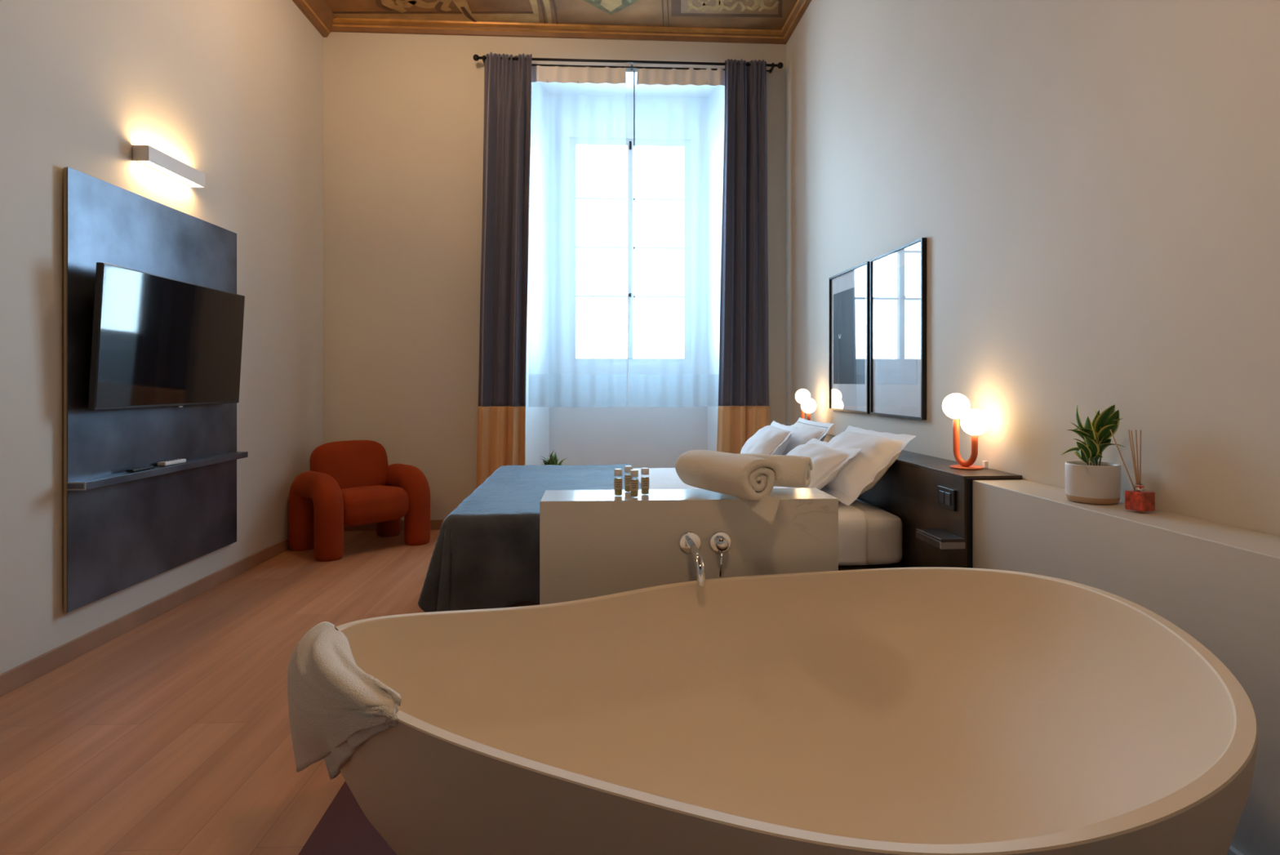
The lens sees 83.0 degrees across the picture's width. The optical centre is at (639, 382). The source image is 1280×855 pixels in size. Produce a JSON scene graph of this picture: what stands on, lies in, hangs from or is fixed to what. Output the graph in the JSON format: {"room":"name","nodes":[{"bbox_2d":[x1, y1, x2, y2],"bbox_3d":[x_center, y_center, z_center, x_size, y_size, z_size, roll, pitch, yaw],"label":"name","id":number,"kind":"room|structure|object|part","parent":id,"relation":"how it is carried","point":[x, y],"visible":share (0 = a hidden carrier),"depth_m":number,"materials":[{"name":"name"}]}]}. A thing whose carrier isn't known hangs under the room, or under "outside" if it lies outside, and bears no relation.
{"room":"hotel room","nodes":[
{"label":"hotel room","id":0,"kind":"room"},
{"bbox_2d":[0,0,323,674],"bbox_3d":[-2.416,-0.860,1.564,0.001,4.120,8.602,0,0,-2],"label":"wall","id":1,"kind":"structure","parent":0,"point":[232,91],"depth_m":3.67,"materials":[{"name":"paint"}]},
{"bbox_2d":[0,537,288,696],"bbox_3d":[-2.407,1.160,1.556,0.015,0.080,8.585,0,0,-2],"label":"baseboard","id":2,"kind":"structure","parent":1,"relation":"attached to","point":[21,674],"depth_m":3.45,"materials":[{"name":"brown wood"}]},
{"bbox_2d":[63,166,236,612],"bbox_3d":[-2.472,0.030,3.771,0.020,1.900,1.380,0,0,-2],"label":"wall panel","id":3,"kind":"object","parent":1,"relation":"attached to","point":[117,537],"visible":0.79,"depth_m":3.50,"materials":[{"name":"black metal"}]},
{"bbox_2d":[66,451,248,490],"bbox_3d":[-2.423,0.441,3.761,0.077,0.034,1.370,0,0,-2],"label":"wall shelf","id":4,"kind":"object","parent":3,"relation":"attached to","point":[110,479],"visible":0.99,"depth_m":3.51,"materials":[{"name":"metal"}]},
{"bbox_2d":[125,465,154,471],"bbox_3d":[-2.417,0.416,3.497,0.036,0.014,0.170,0,0,-5],"label":"remote control","id":5,"kind":"object","parent":4,"relation":"on","point":[142,468],"visible":1,"depth_m":3.47,"materials":[{"name":"black plastic"}]},
{"bbox_2d":[157,458,186,466],"bbox_3d":[-2.425,0.412,3.747,0.044,0.022,0.170,0,0,0],"label":"remote control","id":6,"kind":"object","parent":4,"relation":"on","point":[175,461],"visible":1,"depth_m":3.72,"materials":[{"name":"white plastic"}]},
{"bbox_2d":[88,262,244,410],"bbox_3d":[-2.404,-0.198,3.738,0.110,0.651,1.208,0,0,-2],"label":"television","id":7,"kind":"object","parent":3,"relation":"attached to","point":[157,341],"visible":1,"depth_m":3.56,"materials":[{"name":"black plastic"}]},
{"bbox_2d":[132,144,204,187],"bbox_3d":[-2.453,-1.125,3.784,0.080,0.076,0.488,0,0,-2],"label":"wall light","id":8,"kind":"object","parent":1,"relation":"attached to","point":[148,155],"visible":1,"depth_m":3.72,"materials":[{"name":"white paint"}]},
{"bbox_3d":[-2.490,-1.125,3.782,0.006,0.060,0.488,0,0,-2],"label":"plate","id":9,"kind":"part","parent":8,"relation":"part of","materials":[{"name":"white paint"}]},
{"bbox_2d":[145,160,193,182],"bbox_3d":[-2.453,-1.108,3.784,0.048,0.006,0.448,0,0,-2],"label":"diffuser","id":10,"kind":"object","parent":8,"relation":"attached to","point":[166,167],"depth_m":3.77,"materials":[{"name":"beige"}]},
{"bbox_2d":[292,0,336,37],"bbox_3d":[-2.346,-2.860,1.568,0.140,0.119,8.605,0,0,-2],"label":"trim","id":11,"kind":"structure","parent":1,"relation":"attached to","point":[317,12],"depth_m":5.61,"materials":[{"name":"brown wood"}]},
{"bbox_2d":[0,529,439,854],"bbox_3d":[-0.461,1.200,1.927,4.200,0.001,9.100,0,0,-3],"label":"floor","id":12,"kind":"structure","parent":0,"point":[171,735],"depth_m":2.53,"materials":[{"name":"brown wood"}]},
{"bbox_2d":[288,440,430,561],"bbox_3d":[-2.052,0.818,5.321,0.628,0.764,0.848,0,0,44],"label":"armchair","id":13,"kind":"object","parent":12,"relation":"on","point":[350,482],"visible":1,"depth_m":5.20,"materials":[{"name":"orange fabric"}]},
{"bbox_3d":[-2.280,0.914,5.082,0.628,0.572,0.188,0,0,44],"label":"arm","id":14,"kind":"part","parent":13,"relation":"part of","materials":[{"name":"orange fabric"}]},
{"bbox_3d":[-2.179,0.640,5.442,0.232,0.409,0.570,0,0,44],"label":"backrest","id":15,"kind":"part","parent":13,"relation":"part of","materials":[{"name":"orange fabric"}]},
{"bbox_3d":[-2.038,0.895,5.307,0.562,0.269,0.530,0,0,44],"label":"seat","id":16,"kind":"part","parent":13,"relation":"part of","materials":[{"name":"orange fabric"}]},
{"bbox_3d":[-1.825,0.914,5.560,0.628,0.572,0.188,0,0,44],"label":"arm","id":17,"kind":"part","parent":13,"relation":"part of","materials":[{"name":"orange fabric"}]},
{"bbox_2d":[542,449,568,465],"bbox_3d":[-0.661,0.853,5.462,0.258,0.694,0.269,0,0,-3],"label":"floor plant","id":18,"kind":"object","parent":12,"relation":"on","point":[553,460],"visible":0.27,"depth_m":5.46,"materials":[{"name":"green plant"}]},
{"bbox_2d":[539,488,838,604],"bbox_3d":[0.182,0.818,2.794,1.115,0.765,0.331,0,0,-3],"label":"marble block","id":19,"kind":"object","parent":12,"relation":"on","point":[593,543],"depth_m":2.68,"materials":[{"name":"beige stone"}]},
{"bbox_2d":[613,468,622,496],"bbox_3d":[-0.084,0.384,2.777,0.033,0.103,0.033,0,0,-3],"label":"toiletry bottle","id":20,"kind":"object","parent":19,"relation":"on","point":[618,482],"visible":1,"depth_m":2.76,"materials":[{"name":"clear glass"}]},
{"bbox_2d":[624,465,632,491],"bbox_3d":[-0.046,0.384,2.874,0.033,0.103,0.033,0,0,-3],"label":"toiletry bottle","id":21,"kind":"object","parent":19,"relation":"on","point":[627,468],"visible":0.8,"depth_m":2.86,"materials":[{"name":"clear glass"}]},
{"bbox_2d":[630,469,638,496],"bbox_3d":[-0.022,0.384,2.746,0.033,0.103,0.033,0,0,-3],"label":"toiletry bottle","id":22,"kind":"object","parent":19,"relation":"on","point":[633,473],"visible":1,"depth_m":2.73,"materials":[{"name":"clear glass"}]},
{"bbox_2d":[640,467,648,493],"bbox_3d":[0.020,0.384,2.809,0.033,0.103,0.033,0,0,-3],"label":"toiletry bottle","id":23,"kind":"object","parent":19,"relation":"on","point":[645,471],"visible":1,"depth_m":2.80,"materials":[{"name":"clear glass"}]},
{"bbox_2d":[679,531,705,586],"bbox_3d":[0.194,0.616,2.544,0.080,0.125,0.281,0,0,-3],"label":"tap","id":24,"kind":"object","parent":19,"relation":"attached to","point":[690,542],"visible":1,"depth_m":2.54,"materials":[{"name":"silver metal"}]},
{"bbox_3d":[0.186,0.593,2.680,0.080,0.080,0.008,0,0,-3],"label":"wall plate","id":25,"kind":"part","parent":24,"relation":"part of","materials":[{"name":"silver metal"}]},
{"bbox_3d":[0.196,0.628,2.541,0.032,0.100,0.275,0,0,-3],"label":"spout","id":26,"kind":"part","parent":24,"relation":"part of","materials":[{"name":"silver metal"}]},
{"bbox_3d":[0.300,0.631,2.663,0.080,0.156,0.055,0,0,-3],"label":"mixer handle","id":27,"kind":"part","parent":19,"relation":"part of","materials":[{"name":"silver metal"}]},
{"bbox_3d":[0.299,0.593,2.687,0.080,0.080,0.008,0,0,-3],"label":"wall plate","id":28,"kind":"part","parent":19,"relation":"part of","materials":[{"name":"silver metal"}]},
{"bbox_3d":[0.297,0.660,2.647,0.010,0.097,0.027,0,0,26],"label":"lever","id":29,"kind":"part","parent":19,"relation":"part of","materials":[{"name":"silver metal"}]},
{"bbox_3d":[0.301,0.593,2.661,0.048,0.048,0.043,0,0,-3],"label":"knob","id":30,"kind":"part","parent":19,"relation":"part of","materials":[{"name":"silver metal"}]},
{"bbox_2d":[675,449,783,524],"bbox_3d":[0.345,0.373,2.684,0.203,0.216,0.511,0,0,-30],"label":"rolled towel","id":31,"kind":"object","parent":19,"relation":"on","point":[752,479],"visible":1,"depth_m":2.56,"materials":[{"name":"white fabric"}]},
{"bbox_2d":[741,453,813,487],"bbox_3d":[0.508,0.350,2.908,0.342,0.123,0.165,0,0,26],"label":"rolled towel","id":32,"kind":"object","parent":19,"relation":"on","point":[796,469],"visible":0.3,"depth_m":2.81,"materials":[{"name":"white fabric"}]},
{"bbox_2d":[506,467,902,607],"bbox_3d":[0.143,0.887,4.030,1.979,0.627,1.835,0,0,-4],"label":"mattress","id":33,"kind":"object","parent":12,"relation":"on","point":[870,536],"visible":0.18,"depth_m":3.20,"materials":[{"name":"white fabric"}]},
{"bbox_2d":[417,463,641,612],"bbox_3d":[-0.490,0.823,4.008,0.997,0.546,2.118,0,0,-4],"label":"throw blanket","id":34,"kind":"object","parent":33,"relation":"on","point":[486,555],"visible":0.65,"depth_m":3.04,"materials":[{"name":"blue fabric"}]},
{"bbox_2d":[740,420,798,454],"bbox_3d":[0.770,0.400,4.512,0.272,0.292,0.667,0,0,-2],"label":"pillow","id":35,"kind":"object","parent":33,"relation":"on","point":[774,438],"visible":0.62,"depth_m":4.31,"materials":[{"name":"white fabric"}]},
{"bbox_2d":[782,417,833,454],"bbox_3d":[0.983,0.391,4.544,0.246,0.309,0.727,0,0,-3],"label":"pillow","id":36,"kind":"object","parent":33,"relation":"on","point":[806,430],"visible":0.38,"depth_m":4.36,"materials":[{"name":"white fabric"}]},
{"bbox_2d":[773,438,861,489],"bbox_3d":[0.849,0.430,3.675,0.298,0.250,0.687,0,0,-6],"label":"pillow","id":37,"kind":"object","parent":33,"relation":"on","point":[827,461],"visible":0.5,"depth_m":3.42,"materials":[{"name":"white fabric"}]},
{"bbox_2d":[820,425,915,505],"bbox_3d":[1.043,0.393,3.606,0.317,0.314,0.766,0,0,-6],"label":"pillow","id":38,"kind":"object","parent":33,"relation":"on","point":[879,451],"visible":0.67,"depth_m":3.33,"materials":[{"name":"white fabric"}]},
{"bbox_3d":[0.143,0.706,4.030,1.979,0.247,1.809,0,0,-4],"label":"mattress","id":39,"kind":"part","parent":33,"relation":"part of","materials":[{"name":"white fabric"}]},
{"bbox_2d":[822,433,1022,568],"bbox_3d":[1.250,0.777,4.092,0.232,0.845,2.676,0,0,-4],"label":"headboard","id":40,"kind":"object","parent":12,"relation":"on","point":[908,489],"visible":0.3,"depth_m":3.08,"materials":[{"name":"wood"}]},
{"bbox_2d":[795,388,816,420],"bbox_3d":[1.176,0.199,5.119,0.132,0.310,0.190,0,0,-3],"label":"table lamp","id":41,"kind":"object","parent":40,"relation":"on","point":[802,396],"visible":0.71,"depth_m":5.07,"materials":[{"name":"white glass"}]},
{"bbox_3d":[1.162,0.098,5.159,0.108,0.108,0.108,0,0,-3],"label":"globe","id":42,"kind":"part","parent":41,"relation":"part of","materials":[{"name":"white glass"}]},
{"bbox_3d":[1.173,0.249,5.119,0.025,0.200,0.109,0,0,-16],"label":"stem","id":43,"kind":"part","parent":41,"relation":"part of","materials":[{"name":"orange ceramic"}]},
{"bbox_3d":[1.185,0.161,5.078,0.108,0.108,0.108,0,0,-3],"label":"globe","id":44,"kind":"part","parent":41,"relation":"part of","materials":[{"name":"white glass"}]},
{"bbox_3d":[1.142,0.784,4.084,0.012,0.832,2.676,0,0,-4],"label":"panel","id":45,"kind":"part","parent":40,"relation":"part of","materials":[{"name":"wood"}]},
{"bbox_3d":[1.250,0.361,4.092,0.232,0.012,2.676,0,0,-4],"label":"plate","id":46,"kind":"part","parent":40,"relation":"part of","materials":[{"name":"wood"}]},
{"bbox_2d":[915,527,964,549],"bbox_3d":[1.178,0.611,2.842,0.095,0.038,0.210,0,0,-4],"label":"shelf","id":47,"kind":"object","parent":40,"relation":"attached to","point":[941,539],"visible":1,"depth_m":2.79,"materials":[{"name":"wood"}]},
{"bbox_2d":[937,485,955,511],"bbox_3d":[1.216,0.459,2.874,0.014,0.082,0.132,0,0,-4],"label":"light switch","id":48,"kind":"object","parent":40,"relation":"attached to","point":[946,497],"visible":1,"depth_m":2.86,"materials":[{"name":"black plastic"}]},
{"bbox_2d":[942,392,989,469],"bbox_3d":[1.346,0.199,2.990,0.146,0.310,0.190,0,0,-3],"label":"table lamp","id":49,"kind":"object","parent":40,"relation":"on","point":[975,422],"visible":1,"depth_m":2.98,"materials":[{"name":"orange ceramic"}]},
{"bbox_3d":[1.325,0.098,3.030,0.108,0.108,0.108,0,0,-3],"label":"globe","id":50,"kind":"part","parent":49,"relation":"part of","materials":[{"name":"white glass"}]},
{"bbox_3d":[1.345,0.249,2.990,0.025,0.199,0.115,0,0,-27],"label":"stem","id":51,"kind":"part","parent":49,"relation":"part of","materials":[{"name":"orange metal"}]},
{"bbox_3d":[1.365,0.161,2.950,0.108,0.108,0.108,0,0,-3],"label":"globe","id":52,"kind":"part","parent":49,"relation":"part of","materials":[{"name":"white glass"}]},
{"bbox_2d":[982,460,988,468],"bbox_3d":[1.429,0.339,2.992,0.016,0.030,0.020,0,0,-3],"label":"block","id":53,"kind":"object","parent":40,"relation":"on","point":[984,464],"visible":0.91,"depth_m":2.98,"materials":[{"name":"white"}]},
{"bbox_2d":[298,781,396,854],"bbox_3d":[0.491,1.200,0.058,2.512,0.001,5.260,0,0,-3],"label":"rug","id":54,"kind":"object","parent":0,"point":[344,828],"depth_m":1.92,"materials":[{"name":"purple fabric"}]},
{"bbox_2d":[336,567,1257,854],"bbox_3d":[0.303,0.852,1.612,1.832,0.695,1.653,0,0,-26],"label":"bathtub","id":55,"kind":"object","parent":54,"relation":"on","point":[895,710],"visible":0.9,"depth_m":1.86,"materials":[{"name":"beige ceramic"}]},
{"bbox_2d":[287,621,401,779],"bbox_3d":[-0.679,0.788,1.613,0.129,0.359,0.648,0,0,-34],"label":"hand towel","id":56,"kind":"object","parent":55,"relation":"hanging from","point":[335,706],"visible":1,"depth_m":1.58,"materials":[{"name":"white fabric"}]},
{"bbox_2d":[323,31,786,519],"bbox_3d":[-0.691,-0.860,6.321,3.801,4.120,0.700,0,0,-3],"label":"wall","id":57,"kind":"structure","parent":0,"point":[403,113],"depth_m":5.93,"materials":[{"name":"paint"}]},
{"bbox_2d":[343,519,444,530],"bbox_3d":[-0.670,1.160,5.963,3.799,0.080,0.015,0,0,-3],"label":"baseboard","id":58,"kind":"structure","parent":57,"relation":"attached to","point":[435,524],"depth_m":5.87,"materials":[{"name":"brown wood"}]},
{"bbox_2d":[330,17,786,44],"bbox_3d":[-0.668,-2.882,5.926,3.801,0.074,0.090,0,0,-3],"label":"trim","id":59,"kind":"structure","parent":57,"relation":"attached to","point":[340,24],"depth_m":5.92,"materials":[{"name":"brown wood"}]},
{"bbox_2d":[472,53,783,73],"bbox_3d":[-0.084,-2.608,5.927,2.523,0.050,0.154,0,0,-3],"label":"curtain rod","id":60,"kind":"object","parent":57,"relation":"attached to","point":[476,57],"visible":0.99,"depth_m":5.87,"materials":[{"name":"black metal"}]},
{"bbox_2d":[475,51,532,488],"bbox_3d":[-1.094,-0.725,5.796,0.459,3.820,0.138,0,0,-3],"label":"curtain","id":61,"kind":"object","parent":60,"relation":"hanging from","point":[501,427],"visible":0.88,"depth_m":5.80,"materials":[{"name":"grey fabric"}]},
{"bbox_2d":[484,62,772,71],"bbox_3d":[-0.086,-2.588,5.935,2.368,0.024,0.024,0,0,-3],"label":"curtain rod","id":62,"kind":"object","parent":60,"relation":"attached to","point":[534,64],"visible":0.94,"depth_m":5.93,"materials":[{"name":"black metal"}]},
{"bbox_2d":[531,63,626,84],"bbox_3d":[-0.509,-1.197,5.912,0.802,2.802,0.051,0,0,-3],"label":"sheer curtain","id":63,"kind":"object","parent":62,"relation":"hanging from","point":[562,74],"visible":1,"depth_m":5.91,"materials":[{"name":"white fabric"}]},
{"bbox_2d":[633,70,635,344],"bbox_3d":[-0.047,-1.430,5.912,0.009,2.240,0.009,0,0,-3],"label":"wand","id":64,"kind":"object","parent":62,"relation":"hanging from","point":[633,70],"visible":1,"depth_m":5.91,"materials":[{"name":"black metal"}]},
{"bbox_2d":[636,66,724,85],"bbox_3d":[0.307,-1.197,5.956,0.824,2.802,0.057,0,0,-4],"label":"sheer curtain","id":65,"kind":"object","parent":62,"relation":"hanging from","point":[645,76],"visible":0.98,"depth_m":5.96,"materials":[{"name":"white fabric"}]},
{"bbox_2d":[716,58,769,453],"bbox_3d":[0.844,-0.725,5.923,0.458,3.820,0.104,0,0,-5],"label":"curtain","id":66,"kind":"object","parent":60,"relation":"hanging from","point":[743,409],"visible":0.77,"depth_m":5.91,"materials":[{"name":"grey fabric"}]},
{"bbox_2d":[568,137,690,364],"bbox_3d":[-0.088,-1.180,6.525,1.100,2.040,0.102,0,0,-3],"label":"window","id":67,"kind":"structure","parent":57,"relation":"in","point":[685,144],"depth_m":6.52,"materials":[{"name":"white paint"}]},
{"bbox_2d":[324,0,797,30],"bbox_3d":[-0.448,-2.943,1.693,4.300,0.054,8.671,0,0,-3],"label":"ceiling","id":68,"kind":"structure","parent":0,"point":[720,14],"depth_m":5.67,"materials":[{"name":"brown wood"}]},
{"bbox_3d":[0.683,-2.919,5.530,0.932,0.001,0.507,0,0,-3],"label":"panel","id":69,"kind":"part","parent":68,"relation":"part of","materials":[{"name":"beige paint"}]},
{"bbox_3d":[0.698,-2.918,5.504,0.818,0.001,0.451,0,0,-3],"label":"panel","id":70,"kind":"part","parent":68,"relation":"part of","materials":[{"name":"beige paint"}]},
{"bbox_2d":[786,0,1279,536],"bbox_3d":[1.538,-0.860,1.791,0.001,4.120,8.601,0,0,-4],"label":"wall","id":71,"kind":"structure","parent":0,"point":[1092,187],"depth_m":2.52,"materials":[{"name":"paint"}]},
{"bbox_2d":[781,0,811,44],"bbox_3d":[1.506,-2.882,1.789,0.065,0.074,8.602,0,0,-4],"label":"trim","id":72,"kind":"structure","parent":71,"relation":"attached to","point":[800,7],"depth_m":5.71,"materials":[{"name":"brown wood"}]},
{"bbox_2d":[828,261,870,413],"bbox_3d":[1.322,-0.265,4.587,0.025,0.896,0.677,0,0,-4],"label":"framed picture","id":73,"kind":"object","parent":71,"relation":"attached to","point":[849,290],"visible":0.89,"depth_m":4.56,"materials":[{"name":"black glass"}]},
{"bbox_2d":[833,283,864,383],"bbox_3d":[1.323,-0.292,4.597,0.001,0.601,0.547,0,0,-4],"label":"print","id":74,"kind":"object","parent":73,"relation":"attached to","point":[848,300],"depth_m":4.57},
{"bbox_2d":[870,237,926,419],"bbox_3d":[1.373,-0.265,3.882,0.025,0.896,0.656,0,0,-4],"label":"framed picture","id":75,"kind":"object","parent":71,"relation":"attached to","point":[898,276],"visible":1,"depth_m":3.83,"materials":[{"name":"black glass"}]},
{"bbox_2d":[876,260,916,384],"bbox_3d":[1.374,-0.302,3.892,0.003,0.621,0.506,0,0,-4],"label":"reflection","id":76,"kind":"object","parent":75,"relation":"attached to","point":[896,288],"depth_m":3.86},
{"bbox_2d":[972,479,1279,854],"bbox_3d":[1.505,0.785,0.824,0.204,0.830,3.875,0,0,-4],"label":"wall ledge","id":77,"kind":"object","parent":71,"relation":"attached to","point":[1218,583],"visible":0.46,"depth_m":1.80,"materials":[{"name":"paint"}]},
{"bbox_2d":[1062,404,1124,504],"bbox_3d":[1.393,0.214,2.236,0.170,0.309,0.182,0,0,15],"label":"potted plant","id":78,"kind":"object","parent":77,"relation":"on","point":[1088,480],"visible":0.98,"depth_m":2.21,"materials":[{"name":"green plant"}]},
{"bbox_3d":[1.408,0.310,2.250,0.148,0.118,0.148,0,0,-3],"label":"pot","id":79,"kind":"part","parent":78,"relation":"part of","materials":[{"name":"white ceramic"}]},
{"bbox_2d":[1110,429,1155,512],"bbox_3d":[1.415,0.252,2.075,0.085,0.234,0.078,0,0,-18],"label":"reed diffuser","id":80,"kind":"object","parent":77,"relation":"on","point":[1139,499],"visible":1,"depth_m":2.06,"materials":[{"name":"red glass"}]},
{"bbox_2d":[1125,488,1151,512],"bbox_3d":[1.431,0.338,2.070,0.058,0.062,0.058,0,0,-18],"label":"jar","id":81,"kind":"object","parent":80,"relation":"attached to","point":[1140,500],"depth_m":2.05,"materials":[{"name":"red glass"}]},
{"bbox_2d":[1226,844,1243,854],"bbox_3d":[1.395,1.125,0.817,0.015,0.150,3.873,0,0,-4],"label":"baseboard","id":82,"kind":"structure","parent":77,"relation":"attached to","point":[1232,851],"depth_m":1.62,"materials":[{"name":"white"}]}
]}

